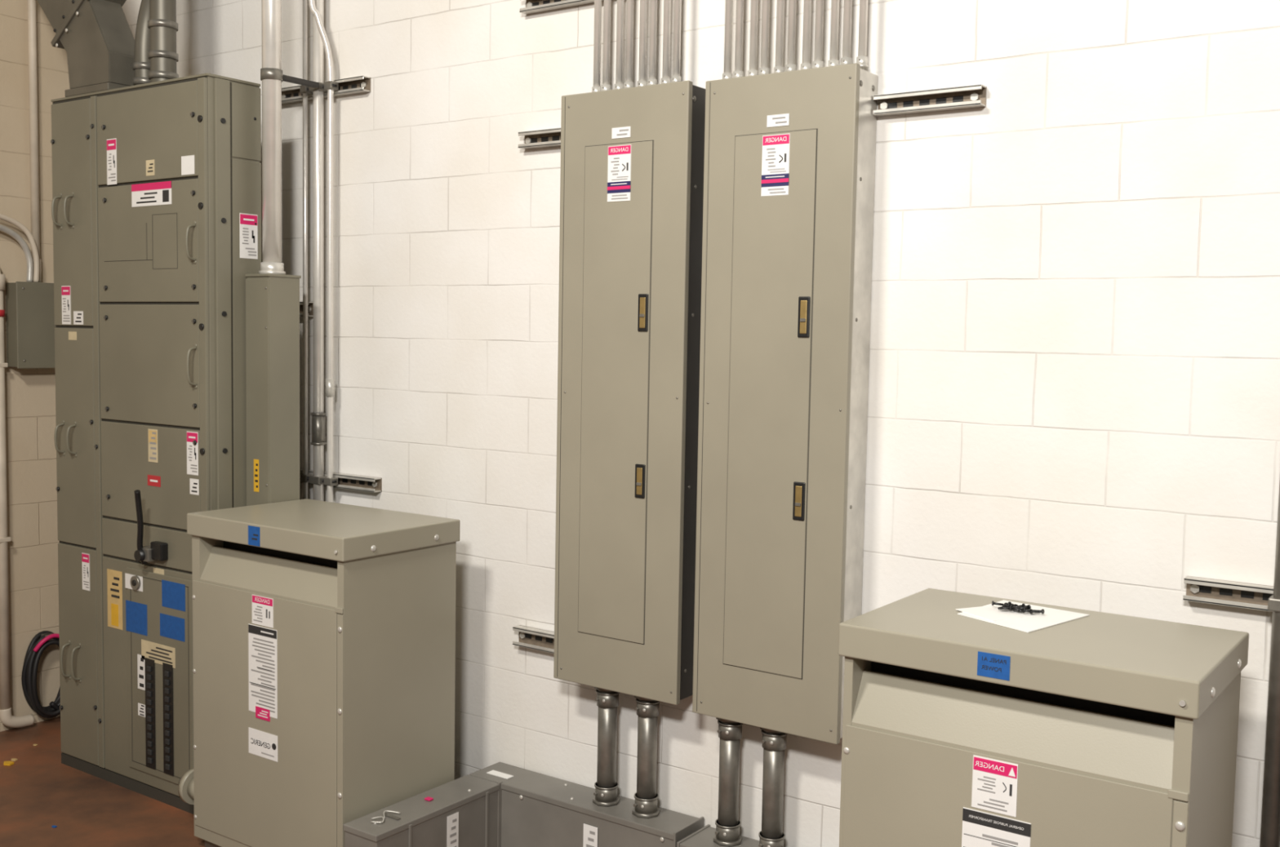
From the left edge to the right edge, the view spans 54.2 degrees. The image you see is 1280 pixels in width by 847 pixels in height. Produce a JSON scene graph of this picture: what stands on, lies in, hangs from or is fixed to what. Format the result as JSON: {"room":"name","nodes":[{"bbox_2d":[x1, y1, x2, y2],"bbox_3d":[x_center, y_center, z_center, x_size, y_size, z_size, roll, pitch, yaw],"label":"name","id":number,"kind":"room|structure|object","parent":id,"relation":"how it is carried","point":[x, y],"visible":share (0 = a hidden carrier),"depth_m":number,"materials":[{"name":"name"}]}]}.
{"room":"electrical room","nodes":[
{"label":"electrical room","id":0,"kind":"room"},
{"bbox_2d":[0,0,70,732],"bbox_3d":[-4.760,-0.720,3.278,0.200,4.600,7.000,4,5,35],"label":"wall","id":1,"kind":"structure","parent":0,"point":[29,393],"depth_m":5.85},
{"bbox_2d":[0,269,35,728],"bbox_3d":[-3.066,0.327,5.525,0.084,2.226,0.722,4,5,35],"label":"pipe","id":2,"kind":"object","parent":1,"relation":"attached to","point":[6,718],"visible":1,"depth_m":5.73,"materials":[{"name":"white metal"}]},
{"bbox_2d":[5,281,56,368],"bbox_3d":[-2.800,-0.456,5.808,0.108,0.395,0.247,4,5,35],"label":"junction box","id":3,"kind":"object","parent":1,"relation":"attached to","point":[29,306],"visible":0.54,"depth_m":5.73,"materials":[{"name":"grey paint"}]},
{"bbox_2d":[0,213,39,282],"bbox_3d":[-3.015,-0.796,5.463,0.046,0.322,0.786,4,5,35],"label":"conduit","id":4,"kind":"object","parent":3,"relation":"attached to","point":[33,267],"visible":1,"depth_m":5.74,"materials":[{"name":"metal"}]},
{"bbox_2d":[26,0,41,282],"bbox_3d":[-2.787,-1.807,5.730,0.043,2.308,0.044,4,5,35],"label":"conduit","id":5,"kind":"object","parent":1,"relation":"attached to","point":[32,20],"visible":0.82,"depth_m":5.75,"materials":[{"name":"silver metal"}]},
{"bbox_2d":[0,716,205,846],"bbox_3d":[-0.990,1.875,0.872,9.410,0.100,7.200,4,5,35],"label":"floor","id":6,"kind":"structure","parent":0,"point":[38,792],"depth_m":4.92,"materials":[{"name":"concrete"}]},
{"bbox_2d":[3,744,57,827],"bbox_3d":[-2.530,1.488,5.158,0.146,0.009,1.072,-1,5,-29],"label":"debris","id":7,"kind":"object","parent":6,"relation":"on","point":[6,763],"visible":1,"depth_m":5.39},
{"bbox_2d":[21,631,60,718],"bbox_3d":[-2.747,1.209,5.978,0.378,0.440,0.187,-1,4,-24],"label":"coiled cable","id":8,"kind":"object","parent":6,"relation":"on","point":[37,646],"visible":0.59,"depth_m":5.88,"materials":[{"name":"black rubber"}]},
{"bbox_2d":[50,72,261,814],"bbox_3d":[-2.013,0.086,5.076,1.071,2.836,0.345,4,5,35],"label":"tall cabinet","id":9,"kind":"object","parent":6,"relation":"on","point":[156,205],"visible":0.94,"depth_m":4.94,"materials":[{"name":"grey metal"}]},
{"bbox_2d":[36,0,134,97],"bbox_3d":[-2.419,-1.781,5.283,0.862,0.842,0.184,4,5,35],"label":"duct","id":10,"kind":"object","parent":9,"relation":"on","point":[96,37],"visible":0.93,"depth_m":5.09,"materials":[{"name":"metal"}]},
{"bbox_2d":[133,0,150,85],"bbox_3d":[-2.151,-1.815,5.403,0.239,0.903,0.895,-2,5,-32],"label":"conduit","id":11,"kind":"object","parent":9,"relation":"on","point":[141,64],"visible":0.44,"depth_m":5.02,"materials":[{"name":"metal"}]},
{"bbox_2d":[147,0,178,82],"bbox_3d":[-1.890,-2.108,4.940,0.124,1.563,0.124,4,5,35],"label":"conduit","id":12,"kind":"object","parent":9,"relation":"on","point":[162,25],"visible":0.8,"depth_m":4.94,"materials":[{"name":"metal"}]},
{"bbox_2d":[244,273,301,506],"bbox_3d":[-1.432,0.477,4.887,0.143,2.104,0.154,4,5,35],"label":"box","id":13,"kind":"object","parent":9,"relation":"attached to","point":[272,300],"visible":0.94,"depth_m":4.79,"materials":[{"name":"grey paint"}]},
{"bbox_2d":[258,0,319,275],"bbox_3d":[-1.347,-1.722,4.804,0.095,2.295,0.270,4,5,35],"label":"conduit","id":14,"kind":"object","parent":13,"relation":"on","point":[272,77],"visible":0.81,"depth_m":4.75,"materials":[{"name":"metal"}]},
{"bbox_2d":[186,498,460,846],"bbox_3d":[-1.142,0.946,4.499,0.832,1.233,0.548,4,5,35],"label":"transformer","id":15,"kind":"object","parent":6,"relation":"on","point":[324,633],"visible":1,"depth_m":4.28,"materials":[{"name":"metal"}]},
{"bbox_2d":[177,768,194,804],"bbox_3d":[-1.645,1.345,4.636,0.124,0.132,0.132,4,5,35],"label":"hub","id":16,"kind":"object","parent":15,"relation":"attached to","point":[185,788],"visible":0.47,"depth_m":4.59,"materials":[{"name":"grey paint"}]},
{"bbox_2d":[342,762,703,846],"bbox_3d":[-0.378,1.452,4.112,0.902,0.306,0.764,4,5,35],"label":"gutter","id":17,"kind":"object","parent":6,"relation":"on","point":[529,808],"visible":0.99,"depth_m":4.28,"materials":[{"name":"grey paint"}]},
{"bbox_2d":[370,796,433,822],"bbox_3d":[-0.785,1.286,4.161,0.072,0.013,0.272,4,5,35],"label":"scraps","id":18,"kind":"object","parent":17,"relation":"on","point":[428,798],"visible":1,"depth_m":4.12,"materials":[{"name":"metal"}]},
{"bbox_2d":[486,770,513,779],"bbox_3d":[-0.506,1.271,4.525,0.100,0.002,0.035,4,5,35],"label":"paper","id":19,"kind":"object","parent":17,"relation":"on","point":[495,773],"visible":1,"depth_m":4.52,"materials":[{"name":"white paper"}]},
{"bbox_2d":[592,687,619,807],"bbox_3d":[-0.112,1.091,4.270,0.087,0.414,0.088,2,4,13],"label":"conduit nipple","id":20,"kind":"object","parent":17,"relation":"on","point":[606,786],"visible":0.91,"depth_m":4.24,"materials":[{"name":"metal"}]},
{"bbox_2d":[631,696,660,818],"bbox_3d":[0.024,1.100,4.174,0.087,0.414,0.088,2,4,13],"label":"conduit nipple","id":21,"kind":"object","parent":17,"relation":"on","point":[646,797],"visible":0.9,"depth_m":4.15,"materials":[{"name":"metal"}]},
{"bbox_2d":[676,824,759,846],"bbox_3d":[0.647,1.506,3.728,1.174,0.290,0.189,4,5,35],"label":"gutter","id":22,"kind":"object","parent":6,"relation":"on","point":[704,837],"visible":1,"depth_m":4.00,"materials":[{"name":"grey paint"}]},
{"bbox_2d":[713,717,742,846],"bbox_3d":[0.284,1.130,3.990,0.087,0.416,0.088,2,4,13],"label":"conduit nipple","id":23,"kind":"object","parent":22,"relation":"on","point":[727,824],"visible":0.9,"depth_m":3.96,"materials":[{"name":"metal"}]},
{"bbox_2d":[758,727,787,846],"bbox_3d":[0.415,1.139,3.898,0.087,0.416,0.088,2,4,13],"label":"conduit nipple","id":24,"kind":"object","parent":22,"relation":"on","point":[774,743],"visible":0.9,"depth_m":3.87,"materials":[{"name":"metal"}]},
{"bbox_2d":[838,588,1248,846],"bbox_3d":[0.934,1.093,2.965,0.796,1.233,0.545,4,5,35],"label":"transformer","id":25,"kind":"object","parent":6,"relation":"on","point":[1098,729],"visible":1,"depth_m":2.76,"materials":[{"name":"metal"}]},
{"bbox_2d":[955,600,1089,632],"bbox_3d":[0.915,0.466,3.053,0.286,0.004,0.240,-3,6,-42],"label":"paper sheet","id":26,"kind":"object","parent":25,"relation":"on","point":[1026,622],"visible":0.89,"depth_m":3.03,"materials":[{"name":"white paper"}]},
{"bbox_2d":[991,600,1044,613],"bbox_3d":[0.924,0.453,3.071,0.077,0.018,0.117,-1,5,-29],"label":"screws","id":27,"kind":"object","parent":26,"relation":"on","point":[1023,608],"visible":1,"depth_m":3.07,"materials":[{"name":"black metal"}]},
{"bbox_2d":[121,0,1279,846],"bbox_3d":[1.119,-0.632,3.526,9.310,4.600,0.200,4,5,35],"label":"wall","id":28,"kind":"structure","parent":0,"point":[1073,397],"depth_m":3.63,"materials":[{"name":"white brick"}]},
{"bbox_2d":[299,302,313,316],"bbox_3d":[-1.415,-0.475,5.188,0.160,0.060,0.039,4,5,35],"label":"channel","id":29,"kind":"object","parent":28,"relation":"attached to","point":[310,304],"visible":0.39,"depth_m":5.16,"materials":[{"name":"metal"}]},
{"bbox_2d":[300,0,338,502],"bbox_3d":[-1.304,-0.682,5.023,0.195,4.400,0.090,4,5,35],"label":"conduit","id":30,"kind":"object","parent":28,"relation":"attached to","point":[320,39],"visible":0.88,"depth_m":5.02,"materials":[{"name":"metal"}]},
{"bbox_2d":[281,75,370,104],"bbox_3d":[-1.287,-1.345,5.046,0.535,0.056,0.039,4,5,35],"label":"channel","id":31,"kind":"object","parent":28,"relation":"attached to","point":[362,84],"visible":0.56,"depth_m":4.97,"materials":[{"name":"metal"}]},
{"bbox_2d":[299,468,382,492],"bbox_3d":[-1.246,0.231,5.109,0.505,0.054,0.039,4,5,35],"label":"channel","id":32,"kind":"object","parent":28,"relation":"attached to","point":[371,484],"visible":0.56,"depth_m":5.03,"materials":[{"name":"metal"}]},
{"bbox_2d":[512,625,554,653],"bbox_3d":[-0.334,0.782,4.493,0.294,0.066,0.039,4,5,35],"label":"channel","id":33,"kind":"object","parent":28,"relation":"attached to","point":[530,637],"visible":0.52,"depth_m":4.53,"materials":[{"name":"metal"}]},
{"bbox_2d":[517,128,560,149],"bbox_3d":[-0.302,-0.998,4.366,0.294,0.055,0.039,4,5,35],"label":"channel","id":34,"kind":"object","parent":28,"relation":"attached to","point":[548,138],"visible":0.59,"depth_m":4.40,"materials":[{"name":"metal"}]},
{"bbox_2d":[519,0,604,14],"bbox_3d":[0.266,-1.431,3.938,1.665,0.055,0.039,4,5,35],"label":"channel","id":35,"kind":"object","parent":28,"relation":"attached to","point":[532,6],"visible":1,"depth_m":4.35,"materials":[{"name":"metal"}]},
{"bbox_2d":[553,80,705,705],"bbox_3d":[-0.033,-0.097,4.144,0.509,1.974,0.170,4,5,35],"label":"electrical panelboard","id":36,"kind":"object","parent":28,"relation":"attached to","point":[632,173],"visible":0.94,"depth_m":4.06,"materials":[{"name":"paint"}]},
{"bbox_2d":[591,0,681,92],"bbox_3d":[0.007,-1.935,4.021,0.386,1.710,0.074,4,5,35],"label":"bundle","id":37,"kind":"object","parent":28,"relation":"attached to","point":[676,77],"visible":0.78,"depth_m":4.05,"materials":[{"name":"metal"}]},
{"bbox_2d":[692,62,878,744],"bbox_3d":[0.431,-0.055,3.817,0.509,1.976,0.170,4,5,35],"label":"electrical panelboard","id":38,"kind":"object","parent":28,"relation":"attached to","point":[790,156],"visible":0.94,"depth_m":3.73,"materials":[{"name":"metal"}]},
{"bbox_2d":[722,0,869,79],"bbox_3d":[0.476,-1.899,3.690,0.515,1.719,0.074,4,5,35],"label":"bundle","id":39,"kind":"object","parent":28,"relation":"attached to","point":[862,59],"visible":0.8,"depth_m":3.72,"materials":[{"name":"metal"}]},
{"bbox_2d":[872,84,986,116],"bbox_3d":[0.824,-0.921,3.571,0.325,0.055,0.039,4,5,35],"label":"channel","id":40,"kind":"object","parent":28,"relation":"attached to","point":[975,95],"visible":1,"depth_m":3.56,"materials":[{"name":"metal"}]},
{"bbox_2d":[1182,576,1273,612],"bbox_3d":[1.548,0.435,3.135,0.340,0.057,0.039,4,5,35],"label":"channel","id":41,"kind":"object","parent":28,"relation":"attached to","point":[1217,592],"visible":0.97,"depth_m":3.17,"materials":[{"name":"metal"}]},
{"bbox_2d":[1259,480,1279,846],"bbox_3d":[1.613,-0.483,2.977,0.115,4.400,0.055,4,5,35],"label":"conduit","id":42,"kind":"object","parent":28,"relation":"attached to","point":[1270,811],"visible":1,"depth_m":3.06,"materials":[{"name":"metal"}]}
]}

